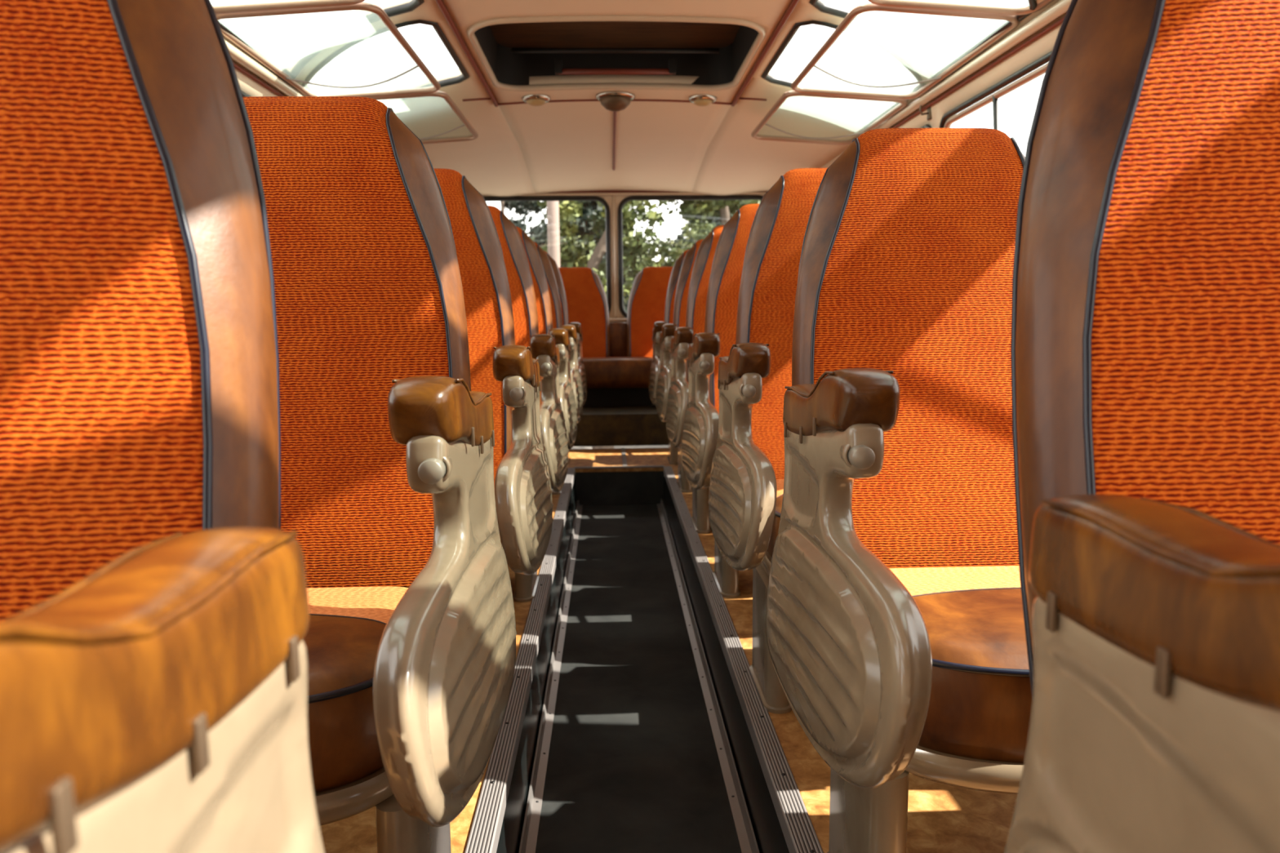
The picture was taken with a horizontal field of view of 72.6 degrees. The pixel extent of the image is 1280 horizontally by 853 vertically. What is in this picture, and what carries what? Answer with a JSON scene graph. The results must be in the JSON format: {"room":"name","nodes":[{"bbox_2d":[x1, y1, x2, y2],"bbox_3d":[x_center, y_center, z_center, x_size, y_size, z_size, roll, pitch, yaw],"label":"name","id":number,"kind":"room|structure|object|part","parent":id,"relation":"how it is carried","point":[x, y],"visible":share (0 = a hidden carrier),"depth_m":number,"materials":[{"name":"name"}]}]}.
{"room":"vehicle interior","nodes":[
{"label":"vehicle interior","id":0,"kind":"room"},
{"bbox_2d":[231,58,287,96],"bbox_3d":[-1.286,-0.308,2.463,0.082,1.658,7.450,-1,8,-2],"label":"wall","id":1,"kind":"structure","parent":0,"point":[250,86],"depth_m":2.87,"materials":[{"name":"paint"}]},
{"bbox_2d":[240,90,250,97],"bbox_3d":[-1.285,-0.595,2.505,0.067,0.879,1.514,-1,8,-2],"label":"window","id":2,"kind":"structure","parent":1,"relation":"in","point":[244,95],"depth_m":2.79,"materials":[{"name":"black"}]},
{"bbox_2d":[233,62,284,96],"bbox_3d":[-1.249,-1.074,2.336,0.012,0.012,7.400,-1,8,-2],"label":"trim","id":3,"kind":"structure","parent":1,"relation":"attached to","point":[236,66],"depth_m":2.87,"materials":[{"name":"brown"}]},
{"bbox_2d":[225,40,304,96],"bbox_3d":[-1.200,-0.978,1.442,0.036,0.036,5.600,-1,8,-2],"label":"trim","id":4,"kind":"structure","parent":1,"relation":"attached to","point":[237,55],"depth_m":2.85,"materials":[{"name":"beige"}]},
{"bbox_2d":[496,478,577,852],"bbox_3d":[-0.245,0.698,1.741,0.028,0.196,5.680,-1,8,-2],"label":"wall","id":5,"kind":"structure","parent":0,"point":[509,841],"depth_m":2.03,"materials":[{"name":"black metal"}]},
{"bbox_2d":[464,467,575,852],"bbox_3d":[-0.261,0.609,1.728,0.042,0.036,5.680,-1,8,-2],"label":"trim","id":6,"kind":"structure","parent":5,"relation":"attached to","point":[486,828],"depth_m":1.79,"materials":[{"name":"metal"}]},
{"bbox_2d":[519,500,582,852],"bbox_3d":[-0.215,0.780,1.753,0.026,0.030,5.680,-1,8,-2],"label":"trim","id":7,"kind":"structure","parent":5,"relation":"attached to","point":[533,811],"depth_m":2.18,"materials":[{"name":"silver metal"}]},
{"bbox_2d":[574,471,664,506],"bbox_3d":[-0.107,0.324,4.573,0.470,0.180,0.020,-1,8,-2],"label":"wall","id":8,"kind":"structure","parent":0,"point":[633,487],"depth_m":4.56,"materials":[{"name":"black rubber"}]},
{"bbox_2d":[574,465,664,468],"bbox_3d":[-0.108,0.212,4.560,0.470,0.006,0.030,-1,8,-2],"label":"trim","id":9,"kind":"structure","parent":8,"relation":"attached to","point":[637,466],"depth_m":4.55,"materials":[{"name":"silver metal"}]},
{"bbox_2d":[581,405,658,417],"bbox_3d":[-0.151,-0.138,5.716,2.480,0.020,1.130,-1,8,-2],"label":"floor","id":10,"kind":"structure","parent":0,"point":[623,411],"depth_m":5.27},
{"bbox_2d":[558,266,672,406],"bbox_3d":[-0.159,-0.607,5.748,2.360,0.901,0.680,-1,8,-2],"label":"bench","id":11,"kind":"object","parent":10,"relation":"on","point":[617,357],"visible":0.27,"depth_m":5.90,"materials":[{"name":"fabric"}]},
{"bbox_3d":[-0.457,-0.772,5.907,0.450,0.610,0.156,-1,8,-2],"label":"backrest","id":12,"kind":"part","parent":11,"relation":"part of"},
{"bbox_3d":[-0.158,-0.571,6.046,0.140,0.300,0.100,-1,8,-2],"label":"panel","id":13,"kind":"part","parent":11,"relation":"part of","materials":[{"name":"brown leather"}]},
{"bbox_3d":[0.158,-0.781,5.928,0.450,0.610,0.156,-1,8,-2],"label":"backrest","id":14,"kind":"part","parent":11,"relation":"part of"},
{"bbox_2d":[573,417,667,446],"bbox_3d":[-0.131,0.030,5.179,2.480,0.170,0.020,-1,8,-2],"label":"wall","id":15,"kind":"structure","parent":0,"point":[625,431],"depth_m":5.17,"materials":[{"name":"wood"}]},
{"bbox_2d":[621,448,626,466],"bbox_3d":[-0.089,0.170,4.876,0.022,0.004,0.610,-1,8,-2],"label":"trim","id":16,"kind":"structure","parent":15,"relation":"attached to","point":[623,450],"depth_m":4.84,"materials":[{"name":"silver metal"}]},
{"bbox_2d":[483,191,764,322],"bbox_3d":[-0.178,-0.924,6.195,2.480,1.860,0.030,-1,8,-2],"label":"wall","id":17,"kind":"structure","parent":0,"point":[608,198],"depth_m":6.13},
{"bbox_2d":[484,195,611,312],"bbox_3d":[-0.751,-1.176,6.121,1.089,0.862,0.033,-1,8,-2],"label":"window","id":18,"kind":"structure","parent":17,"relation":"in","point":[601,200],"depth_m":6.07,"materials":[{"name":"black"}]},
{"bbox_2d":[612,195,617,318],"bbox_3d":[-0.180,-1.178,6.133,0.020,0.900,0.020,2,8,20],"label":"trim","id":19,"kind":"structure","parent":17,"relation":"attached to","point":[613,196],"depth_m":6.12,"materials":[{"name":"beige"}]},
{"bbox_2d":[608,318,626,322],"bbox_3d":[-0.174,-0.750,6.143,2.300,0.025,0.090,-1,8,-2],"label":"ledge","id":20,"kind":"object","parent":17,"relation":"attached to","point":[611,320],"visible":0.09,"depth_m":6.10,"materials":[{"name":"beige"}]},
{"bbox_2d":[481,191,766,195],"bbox_3d":[-0.184,-1.621,6.071,2.200,0.020,0.020,-1,8,-2],"label":"trim","id":21,"kind":"structure","parent":17,"relation":"attached to","point":[666,193],"depth_m":6.06,"materials":[{"name":"beige"}]},
{"bbox_2d":[550,190,767,192],"bbox_3d":[-0.184,-1.636,6.061,2.200,0.012,0.012,-1,8,-2],"label":"trim","id":22,"kind":"structure","parent":17,"relation":"attached to","point":[612,191],"depth_m":6.06,"materials":[{"name":"brown"}]},
{"bbox_2d":[617,195,762,318],"bbox_3d":[0.391,-1.192,6.159,1.089,0.862,0.033,-1,8,-2],"label":"window","id":23,"kind":"structure","parent":17,"relation":"in","point":[627,199],"depth_m":6.10,"materials":[{"name":"black"}]},
{"bbox_2d":[535,504,741,852],"bbox_3d":[-0.007,0.802,1.763,0.490,0.020,5.680,-1,8,-2],"label":"floor","id":24,"kind":"structure","parent":0,"point":[633,766],"depth_m":2.19,"materials":[{"name":"black rubber"}]},
{"bbox_2d":[222,0,1060,196],"bbox_3d":[-0.056,-1.221,2.387,2.445,0.237,7.457,-1,8,-2],"label":"ceiling","id":25,"kind":"structure","parent":0,"point":[660,145],"depth_m":4.38,"materials":[{"name":"paint"}]},
{"bbox_2d":[217,0,424,78],"bbox_3d":[-0.947,-1.235,2.550,0.585,0.140,1.206,-1,8,-2],"label":"window","id":26,"kind":"structure","parent":25,"relation":"attached to","point":[412,5],"depth_m":2.76,"materials":[{"name":"black"}]},
{"bbox_2d":[210,0,364,13],"bbox_3d":[-0.983,-1.115,1.946,0.520,0.076,0.964,-1,8,-2],"label":"skylight","id":27,"kind":"object","parent":26,"relation":"attached to","point":[271,5],"visible":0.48,"depth_m":2.40,"materials":[{"name":"beige fabric"}]},
{"bbox_2d":[215,1,440,97],"bbox_3d":[-0.997,-1.221,2.890,0.519,0.075,0.904,-1,8,-2],"label":"skylight","id":28,"kind":"object","parent":26,"relation":"attached to","point":[295,83],"visible":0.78,"depth_m":2.81,"materials":[{"name":"glass"}]},
{"bbox_3d":[-0.997,-1.232,3.069,0.485,0.049,0.119,0,8,2],"label":"pull cord","id":29,"kind":"part","parent":28,"relation":"part of","materials":[{"name":"beige fabric"}]},
{"bbox_2d":[302,19,469,107],"bbox_3d":[-0.977,-1.350,3.411,0.585,0.140,1.206,-1,8,-2],"label":"window","id":30,"kind":"structure","parent":25,"relation":"attached to","point":[464,75],"depth_m":3.10,"materials":[{"name":"black"}]},
{"bbox_2d":[371,90,478,143],"bbox_3d":[-1.010,-1.319,3.765,0.518,0.074,0.824,-1,8,-2],"label":"skylight","id":31,"kind":"object","parent":25,"relation":"attached to","point":[428,140],"visible":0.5,"depth_m":3.75,"materials":[{"name":"glass"}]},
{"bbox_3d":[-1.010,-1.329,3.934,0.485,0.049,0.119,0,8,2],"label":"pull cord","id":32,"kind":"part","parent":31,"relation":"part of","materials":[{"name":"beige fabric"}]},
{"bbox_2d":[435,0,497,106],"bbox_3d":[-0.569,-1.124,1.343,0.018,0.018,5.400,-1,8,-2],"label":"trim","id":33,"kind":"structure","parent":25,"relation":"attached to","point":[440,3],"depth_m":3.12,"materials":[{"name":"brown"}]},
{"bbox_2d":[462,97,490,101],"bbox_3d":[-0.730,-1.461,3.889,0.123,0.023,0.010,-2,8,-13],"label":"trim","id":34,"kind":"structure","parent":25,"relation":"attached to","point":[476,99],"depth_m":3.88,"materials":[{"name":"brown"}]},
{"bbox_2d":[521,93,551,106],"bbox_3d":[-0.472,-1.478,3.954,0.131,0.041,0.131,-1,8,-2],"label":"ceiling lamp","id":35,"kind":"object","parent":25,"relation":"attached to","point":[533,100],"visible":1,"depth_m":3.92,"materials":[{"name":"silver metal"}]},
{"bbox_2d":[612,111,616,170],"bbox_3d":[-0.141,-1.580,4.811,0.016,0.089,1.521,-1,8,-2],"label":"trim","id":36,"kind":"structure","parent":25,"relation":"attached to","point":[614,113],"depth_m":4.87,"materials":[{"name":"brown"}]},
{"bbox_2d":[497,98,731,105],"bbox_3d":[-0.115,-1.504,4.034,1.101,0.031,0.012,-1,8,-2],"label":"trim","id":37,"kind":"structure","parent":25,"relation":"attached to","point":[588,100],"depth_m":4.03,"materials":[{"name":"brown"}]},
{"bbox_2d":[595,91,635,111],"bbox_3d":[-0.112,-1.472,3.968,0.179,0.066,0.179,-1,8,-2],"label":"ceiling lamp","id":38,"kind":"object","parent":25,"relation":"attached to","point":[615,101],"visible":1,"depth_m":3.92,"materials":[{"name":"silver metal"}]},
{"bbox_2d":[599,94,631,111],"bbox_3d":[-0.112,-1.467,3.969,0.147,0.056,0.147,-1,8,-2],"label":"grille","id":39,"kind":"object","parent":38,"relation":"attached to","point":[615,103],"depth_m":3.92,"materials":[{"name":"brown"}]},
{"bbox_2d":[466,15,765,91],"bbox_3d":[-0.091,-1.494,3.330,1.060,0.206,0.980,-1,8,-2],"label":"roof hatch","id":40,"kind":"object","parent":25,"relation":"attached to","point":[717,51],"visible":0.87,"depth_m":3.63,"materials":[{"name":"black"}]},
{"bbox_3d":[-0.092,-1.581,3.318,1.060,0.030,0.980,-1,8,-2],"label":"hatch lid","id":41,"kind":"part","parent":40,"relation":"part of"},
{"bbox_3d":[-0.098,-1.524,3.527,0.840,0.020,0.020,-1,8,-2],"label":"cross rod","id":42,"kind":"part","parent":40,"relation":"part of","materials":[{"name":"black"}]},
{"bbox_2d":[688,93,717,106],"bbox_3d":[0.288,-1.486,3.980,0.131,0.041,0.131,-1,8,-2],"label":"ceiling lamp","id":43,"kind":"object","parent":25,"relation":"attached to","point":[700,100],"visible":1,"depth_m":3.94,"materials":[{"name":"silver metal"}]},
{"bbox_2d":[738,97,766,101],"bbox_3d":[0.510,-1.479,3.930,0.123,0.023,0.010,1,8,9],"label":"trim","id":44,"kind":"structure","parent":25,"relation":"attached to","point":[740,98],"depth_m":3.93,"materials":[{"name":"brown"}]},
{"bbox_2d":[731,0,799,106],"bbox_3d":[0.527,-1.139,1.380,0.018,0.018,5.400,-1,8,-2],"label":"trim","id":45,"kind":"structure","parent":25,"relation":"attached to","point":[794,2],"depth_m":3.15,"materials":[{"name":"brown"}]},
{"bbox_2d":[760,20,924,128],"bbox_3d":[0.791,-1.375,3.470,0.585,0.140,1.206,-1,8,-2],"label":"window","id":46,"kind":"structure","parent":25,"relation":"attached to","point":[765,75],"depth_m":3.25,"materials":[{"name":"black"}]},
{"bbox_2d":[751,89,907,145],"bbox_3d":[0.801,-1.344,3.825,0.518,0.074,0.824,-1,8,-2],"label":"skylight","id":47,"kind":"object","parent":46,"relation":"attached to","point":[903,103],"visible":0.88,"depth_m":3.80,"materials":[{"name":"glass"}]},
{"bbox_3d":[0.790,-1.354,3.994,0.485,0.049,0.119,-1,8,-6],"label":"pull cord","id":48,"kind":"part","parent":47,"relation":"part of","materials":[{"name":"beige fabric"}]},
{"bbox_2d":[791,2,1019,99],"bbox_3d":[0.849,-1.247,2.951,0.519,0.075,0.904,-1,8,-2],"label":"skylight","id":49,"kind":"object","parent":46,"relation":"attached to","point":[797,85],"visible":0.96,"depth_m":2.88,"materials":[{"name":"glass"}]},
{"bbox_3d":[0.837,-1.258,3.130,0.485,0.049,0.119,-1,8,-6],"label":"pull cord","id":50,"kind":"part","parent":49,"relation":"part of","materials":[{"name":"beige fabric"}]},
{"bbox_2d":[808,0,1037,78],"bbox_3d":[0.822,-1.259,2.608,0.585,0.140,1.206,-1,8,-2],"label":"window","id":51,"kind":"structure","parent":25,"relation":"attached to","point":[818,4],"depth_m":2.78,"materials":[{"name":"black"}]},
{"bbox_2d":[867,0,1053,15],"bbox_3d":[0.901,-1.142,2.008,0.520,0.076,0.964,-1,8,-2],"label":"skylight","id":52,"kind":"object","parent":51,"relation":"attached to","point":[920,4],"visible":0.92,"depth_m":2.46,"materials":[{"name":"white fabric"}]},
{"bbox_2d":[320,447,1017,852],"bbox_3d":[-0.020,0.561,2.054,2.500,0.020,6.320,-1,8,-2],"label":"floor","id":53,"kind":"structure","parent":0,"point":[942,818],"depth_m":1.46,"materials":[{"name":"wood"}]},
{"bbox_2d":[0,0,324,852],"bbox_3d":[-0.436,0.209,0.336,0.613,1.144,0.748,-1,8,-2],"label":"seat","id":54,"kind":"object","parent":53,"relation":"on","point":[154,608],"visible":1,"depth_m":0.54,"materials":[{"name":"fabric"}]},
{"bbox_3d":[-0.497,-0.022,0.542,0.450,0.763,0.156,-1,0,-2],"label":"backrest","id":55,"kind":"part","parent":54,"relation":"part of","materials":[{"name":"fabric"}]},
{"bbox_2d":[243,96,516,852],"bbox_3d":[-0.458,0.096,1.128,0.590,1.158,0.990,-1,8,-4],"label":"seat","id":56,"kind":"object","parent":53,"relation":"on","point":[387,443],"visible":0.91,"depth_m":1.34,"materials":[{"name":"orange fabric"}]},
{"bbox_3d":[-0.509,0.274,1.034,0.444,0.027,0.220,-1,8,-2],"label":"leather panel","id":57,"kind":"part","parent":56,"relation":"part of","materials":[{"name":"leather"}]},
{"bbox_3d":[-0.510,0.341,1.094,0.454,0.122,0.332,-1,8,-2],"label":"panel","id":58,"kind":"part","parent":56,"relation":"part of","materials":[{"name":"brown leather"}]},
{"bbox_3d":[-0.526,-0.136,1.372,0.450,0.763,0.156,-1,8,-2],"label":"backrest","id":59,"kind":"part","parent":56,"relation":"part of","materials":[{"name":"fabric"}]},
{"bbox_2d":[314,767,393,826],"bbox_3d":[-0.509,0.412,1.101,0.469,0.040,0.343,-1,8,-2],"label":"frame","id":60,"kind":"object","parent":56,"relation":"on","point":[346,796],"depth_m":0.98,"materials":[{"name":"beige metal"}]},
{"bbox_2d":[306,586,408,623],"bbox_3d":[-0.513,0.256,1.167,0.444,0.027,0.160,-1,8,-2],"label":"seat cushion","id":61,"kind":"object","parent":56,"relation":"on","point":[347,605],"depth_m":1.18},
{"bbox_2d":[442,456,452,482],"bbox_3d":[-0.193,0.038,0.823,0.031,0.031,0.024,-1,8,-2],"label":"socket","id":62,"kind":"object","parent":56,"relation":"attached to","point":[446,460],"depth_m":0.81,"materials":[{"name":"beige plastic"}]},
{"bbox_2d":[404,168,553,675],"bbox_3d":[-0.488,-0.003,1.861,0.603,1.158,0.969,-1,8,-2],"label":"seat","id":63,"kind":"object","parent":53,"relation":"on","point":[502,368],"visible":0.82,"depth_m":2.05,"materials":[{"name":"orange fabric"}]},
{"bbox_3d":[-0.550,-0.230,2.070,0.450,0.763,0.156,-1,8,-2],"label":"backrest","id":64,"kind":"part","parent":63,"relation":"part of","materials":[{"name":"fabric"}]},
{"bbox_2d":[521,386,525,399],"bbox_3d":[-0.218,-0.060,1.556,0.031,0.031,0.024,-1,8,-2],"label":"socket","id":65,"kind":"object","parent":63,"relation":"attached to","point":[523,388],"depth_m":1.55,"materials":[{"name":"beige plastic"}]},
{"bbox_2d":[488,205,568,602],"bbox_3d":[-0.513,-0.098,2.574,0.603,1.157,0.969,-1,8,-2],"label":"seat","id":66,"kind":"object","parent":53,"relation":"on","point":[544,348],"visible":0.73,"depth_m":2.48,"materials":[{"name":"orange fabric"}]},
{"bbox_3d":[-0.575,-0.327,2.790,0.450,0.763,0.156,-1,7,-2],"label":"backrest","id":67,"kind":"part","parent":66,"relation":"part of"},
{"bbox_2d":[515,226,577,528],"bbox_3d":[-0.538,-0.195,3.287,0.603,1.158,0.969,-1,8,-2],"label":"seat","id":68,"kind":"object","parent":53,"relation":"on","point":[568,403],"visible":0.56,"depth_m":3.27,"materials":[{"name":"orange fabric"}]},
{"bbox_3d":[-0.600,-0.421,3.496,0.450,0.763,0.156,-1,8,-2],"label":"backrest","id":69,"kind":"part","parent":68,"relation":"part of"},
{"bbox_2d":[533,241,583,494],"bbox_3d":[-0.563,-0.289,4.001,0.603,1.156,0.969,-1,8,-2],"label":"seat","id":70,"kind":"object","parent":53,"relation":"on","point":[555,302],"visible":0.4,"depth_m":3.97,"materials":[{"name":"orange fabric"}]},
{"bbox_3d":[-0.625,-0.519,4.223,0.450,0.763,0.156,-1,6,-2],"label":"backrest","id":71,"kind":"part","parent":70,"relation":"part of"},
{"bbox_2d":[543,250,587,466],"bbox_3d":[-0.587,-0.385,4.704,0.603,1.158,0.969,-1,8,-2],"label":"seat","id":72,"kind":"object","parent":53,"relation":"on","point":[565,317],"visible":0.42,"depth_m":4.72,"materials":[{"name":"orange fabric"}]},
{"bbox_3d":[-0.650,-0.612,4.913,0.450,0.763,0.156,-1,8,-2],"label":"backrest","id":73,"kind":"part","parent":72,"relation":"part of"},
{"bbox_2d":[648,248,689,465],"bbox_3d":[0.344,-0.397,4.735,0.603,1.157,0.969,-1,8,-2],"label":"seat","id":74,"kind":"object","parent":53,"relation":"on","point":[673,452],"visible":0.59,"depth_m":4.63,"materials":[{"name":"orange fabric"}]},
{"bbox_3d":[0.386,-0.627,4.954,0.450,0.763,0.156,-1,7,-2],"label":"backrest","id":75,"kind":"part","parent":74,"relation":"part of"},
{"bbox_2d":[655,239,703,493],"bbox_3d":[0.368,-0.303,4.031,0.603,1.157,0.969,-1,8,-2],"label":"seat","id":76,"kind":"object","parent":53,"relation":"on","point":[664,380],"visible":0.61,"depth_m":3.94,"materials":[{"name":"orange fabric"}]},
{"bbox_3d":[0.410,-0.533,4.250,0.450,0.763,0.156,-1,7,-2],"label":"backrest","id":77,"kind":"part","parent":76,"relation":"part of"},
{"bbox_2d":[665,225,724,533],"bbox_3d":[0.394,-0.207,3.318,0.603,1.157,0.969,-1,8,-2],"label":"seat","id":78,"kind":"object","parent":53,"relation":"on","point":[677,396],"visible":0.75,"depth_m":3.21,"materials":[{"name":"orange fabric"}]},
{"bbox_3d":[0.435,-0.437,3.537,0.450,0.763,0.156,-1,7,-2],"label":"backrest","id":79,"kind":"part","parent":78,"relation":"part of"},
{"bbox_2d":[680,203,759,598],"bbox_3d":[0.418,-0.111,2.605,0.603,1.157,0.969,-1,8,-2],"label":"seat","id":80,"kind":"object","parent":53,"relation":"on","point":[700,424],"visible":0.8,"depth_m":2.54,"materials":[{"name":"orange fabric"}]},
{"bbox_3d":[0.460,-0.341,2.824,0.450,0.763,0.156,-1,7,-2],"label":"backrest","id":81,"kind":"part","parent":80,"relation":"part of","materials":[{"name":"fabric"}]},
{"bbox_2d":[707,168,826,714],"bbox_3d":[0.443,-0.015,1.892,0.603,1.157,0.969,-1,8,-2],"label":"seat","id":82,"kind":"object","parent":53,"relation":"on","point":[746,488],"visible":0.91,"depth_m":1.89,"materials":[{"name":"orange fabric"}]},
{"bbox_2d":[738,384,743,397],"bbox_3d":[0.193,-0.066,1.570,0.031,0.031,0.024,-1,8,-2],"label":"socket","id":83,"kind":"object","parent":82,"relation":"attached to","point":[740,386],"depth_m":1.56,"materials":[{"name":"beige plastic"}]},
{"bbox_2d":[760,551,771,577],"bbox_3d":[0.501,0.299,1.868,0.469,0.040,0.343,-1,8,-2],"label":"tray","id":84,"kind":"object","parent":82,"relation":"on","point":[766,564],"depth_m":1.86,"materials":[{"name":"beige plastic"}]},
{"bbox_3d":[0.500,0.228,1.861,0.454,0.122,0.332,-1,8,-2],"label":"panel","id":85,"kind":"part","parent":82,"relation":"part of","materials":[{"name":"plastic"}]},
{"bbox_3d":[0.501,0.161,1.801,0.444,0.027,0.220,-1,8,-2],"label":"leather panel","id":86,"kind":"part","parent":82,"relation":"part of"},
{"bbox_2d":[776,479,784,497],"bbox_3d":[0.496,0.143,1.935,0.444,0.027,0.160,-1,8,-2],"label":"seat cushion","id":87,"kind":"object","parent":82,"relation":"on","point":[780,483],"depth_m":1.92,"materials":[{"name":"fabric"}]},
{"bbox_3d":[0.485,-0.245,2.111,0.450,0.763,0.156,-1,7,-2],"label":"backrest","id":88,"kind":"part","parent":82,"relation":"part of","materials":[{"name":"fabric"}]},
{"bbox_2d":[765,128,1032,852],"bbox_3d":[0.468,0.095,1.201,0.603,1.122,0.969,-1,8,-2],"label":"seat","id":89,"kind":"object","parent":53,"relation":"on","point":[895,631],"visible":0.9,"depth_m":1.39,"materials":[{"name":"orange fabric"}]},
{"bbox_2d":[840,444,851,467],"bbox_3d":[0.217,0.027,0.876,0.031,0.031,0.024,-1,8,-2],"label":"socket","id":90,"kind":"object","parent":89,"relation":"attached to","point":[845,449],"depth_m":0.87,"materials":[{"name":"beige plastic"}]},
{"bbox_3d":[0.508,-0.142,1.450,0.450,0.736,0.156,-1,2,-2],"label":"backrest","id":91,"kind":"part","parent":89,"relation":"part of","materials":[{"name":"fabric"}]},
{"bbox_2d":[888,565,1020,595],"bbox_3d":[0.520,0.236,1.241,0.444,0.027,0.160,-1,8,-2],"label":"seat cushion","id":92,"kind":"object","parent":89,"relation":"on","point":[1003,580],"depth_m":1.25,"materials":[{"name":"fabric"}]},
{"bbox_2d":[904,745,1023,794],"bbox_3d":[0.525,0.392,1.174,0.469,0.040,0.343,-1,8,-2],"label":"frame","id":93,"kind":"object","parent":89,"relation":"on","point":[955,766],"depth_m":1.03,"materials":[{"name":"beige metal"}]},
{"bbox_3d":[0.525,0.254,1.107,0.444,0.027,0.220,-1,8,-2],"label":"leather panel","id":94,"kind":"part","parent":89,"relation":"part of","materials":[{"name":"leather"}]},
{"bbox_3d":[0.524,0.321,1.168,0.454,0.122,0.332,-1,8,-2],"label":"panel","id":95,"kind":"part","parent":89,"relation":"part of","materials":[{"name":"brown leather"}]},
{"bbox_2d":[1004,0,1279,852],"bbox_3d":[0.497,0.191,0.409,0.613,1.143,0.754,-1,8,-2],"label":"seat","id":96,"kind":"object","parent":53,"relation":"on","point":[1145,340],"visible":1,"depth_m":0.61,"materials":[{"name":"fabric"}]},
{"bbox_3d":[0.537,-0.042,0.620,0.450,0.763,0.156,-1,-1,-2],"label":"backrest","id":97,"kind":"part","parent":96,"relation":"part of","materials":[{"name":"fabric"}]},
{"bbox_2d":[662,476,789,852],"bbox_3d":[0.229,0.692,1.757,0.028,0.196,5.680,-1,8,-2],"label":"wall","id":98,"kind":"structure","parent":0,"point":[769,836],"depth_m":2.02,"materials":[{"name":"black metal"}]},
{"bbox_2d":[657,498,759,852],"bbox_3d":[0.200,0.774,1.767,0.026,0.030,5.680,-1,8,-2],"label":"trim","id":99,"kind":"structure","parent":98,"relation":"attached to","point":[744,831],"depth_m":2.17,"materials":[{"name":"silver metal"}]},
{"bbox_2d":[663,466,823,852],"bbox_3d":[0.243,0.602,1.745,0.042,0.036,5.680,-1,8,-2],"label":"trim","id":100,"kind":"structure","parent":98,"relation":"attached to","point":[800,836],"depth_m":1.78,"materials":[{"name":"metal"}]},
{"bbox_2d":[820,13,1066,168],"bbox_3d":[1.191,-0.343,2.545,0.082,1.658,7.450,-1,8,-2],"label":"wall","id":101,"kind":"structure","parent":0,"point":[1043,45],"depth_m":2.85,"materials":[{"name":"paint"}]},
{"bbox_2d":[919,105,932,119],"bbox_3d":[1.100,-1.212,3.359,0.048,0.054,0.030,-1,8,-2],"label":"coat hook","id":102,"kind":"object","parent":101,"relation":"attached to","point":[928,113],"visible":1,"depth_m":3.35,"materials":[{"name":"brown"}]},
{"bbox_3d":[1.118,-1.210,3.360,0.012,0.050,0.030,-1,8,-2],"label":"plate","id":103,"kind":"part","parent":102,"relation":"part of","materials":[{"name":"brown"}]},
{"bbox_2d":[920,124,932,128],"bbox_3d":[1.125,-0.835,4.117,0.067,0.879,1.464,-1,8,-2],"label":"window","id":104,"kind":"structure","parent":101,"relation":"in","point":[927,126],"depth_m":3.39,"materials":[{"name":"glass"}]},
{"bbox_2d":[873,0,1071,129],"bbox_3d":[1.154,-1.011,1.520,0.036,0.036,5.600,-1,8,-2],"label":"trim","id":105,"kind":"structure","parent":101,"relation":"attached to","point":[1060,8],"depth_m":2.76,"materials":[{"name":"beige"}]},
{"bbox_2d":[891,17,1064,128],"bbox_3d":[1.141,-1.107,2.415,0.012,0.012,7.400,-1,8,-2],"label":"trim","id":106,"kind":"structure","parent":101,"relation":"attached to","point":[1059,22],"depth_m":2.81,"materials":[{"name":"brown"}]},
{"bbox_2d":[938,50,1052,129],"bbox_3d":[1.179,-0.629,2.587,0.067,0.879,1.514,-1,8,-2],"label":"window","id":107,"kind":"structure","parent":101,"relation":"in","point":[945,122],"depth_m":2.81,"materials":[{"name":"black"}]},
{"label":"outside","id":108,"kind":"structure","parent":0,"visible":0},
{"bbox_2d":[571,444,667,448],"bbox_3d":[-0.634,-0.611,20.088,120.000,0.100,120.000,-1,8,-2],"label":"ground","id":109,"kind":"structure","parent":108,"point":[664,446],"depth_m":12.88,"materials":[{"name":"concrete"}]},
{"bbox_2d":[500,200,546,239],"bbox_3d":[-4.376,-5.058,27.886,4.304,6.941,4.320,-2,8,-8],"label":"tree","id":110,"kind":"object","parent":109,"relation":"on","point":[519,206],"visible":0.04,"depth_m":27.53,"materials":[{"name":"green plant"}]},
{"bbox_2d":[546,200,559,267],"bbox_3d":[-0.908,-1.520,9.254,0.140,4.600,0.140,-1,8,-2],"label":"utility pole","id":111,"kind":"object","parent":109,"relation":"on","point":[553,206],"visible":0.02,"depth_m":9.13,"materials":[{"name":"white"}]},
{"bbox_2d":[532,200,633,312],"bbox_3d":[-1.060,-2.723,17.124,3.674,4.910,3.379,2,8,19],"label":"tree","id":112,"kind":"object","parent":109,"relation":"on","point":[588,207],"visible":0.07,"depth_m":16.55,"materials":[{"name":"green plant"}]},
{"bbox_2d":[537,200,678,448],"bbox_3d":[-0.499,-1.498,11.507,1.970,3.955,1.895,-1,8,-2],"label":"tree","id":113,"kind":"object","parent":109,"relation":"on","point":[633,262],"visible":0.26,"depth_m":11.24,"materials":[{"name":"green plant"}]},
{"bbox_2d":[659,219,720,266],"bbox_3d":[1.497,-2.776,20.290,2.316,4.118,2.281,0,8,8],"label":"tree","id":114,"kind":"object","parent":109,"relation":"on","point":[706,229],"visible":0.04,"depth_m":19.85,"materials":[{"name":"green plant"}]},
{"bbox_2d":[671,200,737,250],"bbox_3d":[1.927,-4.434,24.699,4.073,6.681,4.577,-1,8,-2],"label":"tree","id":115,"kind":"object","parent":109,"relation":"on","point":[717,220],"visible":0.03,"depth_m":24.46,"materials":[{"name":"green plant"}]},
{"bbox_2d":[657,200,760,266],"bbox_3d":[1.223,-1.924,12.482,1.923,4.514,2.171,1,8,14],"label":"tree","id":116,"kind":"object","parent":109,"relation":"on","point":[700,210],"visible":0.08,"depth_m":12.20,"materials":[{"name":"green plant"}]}
]}

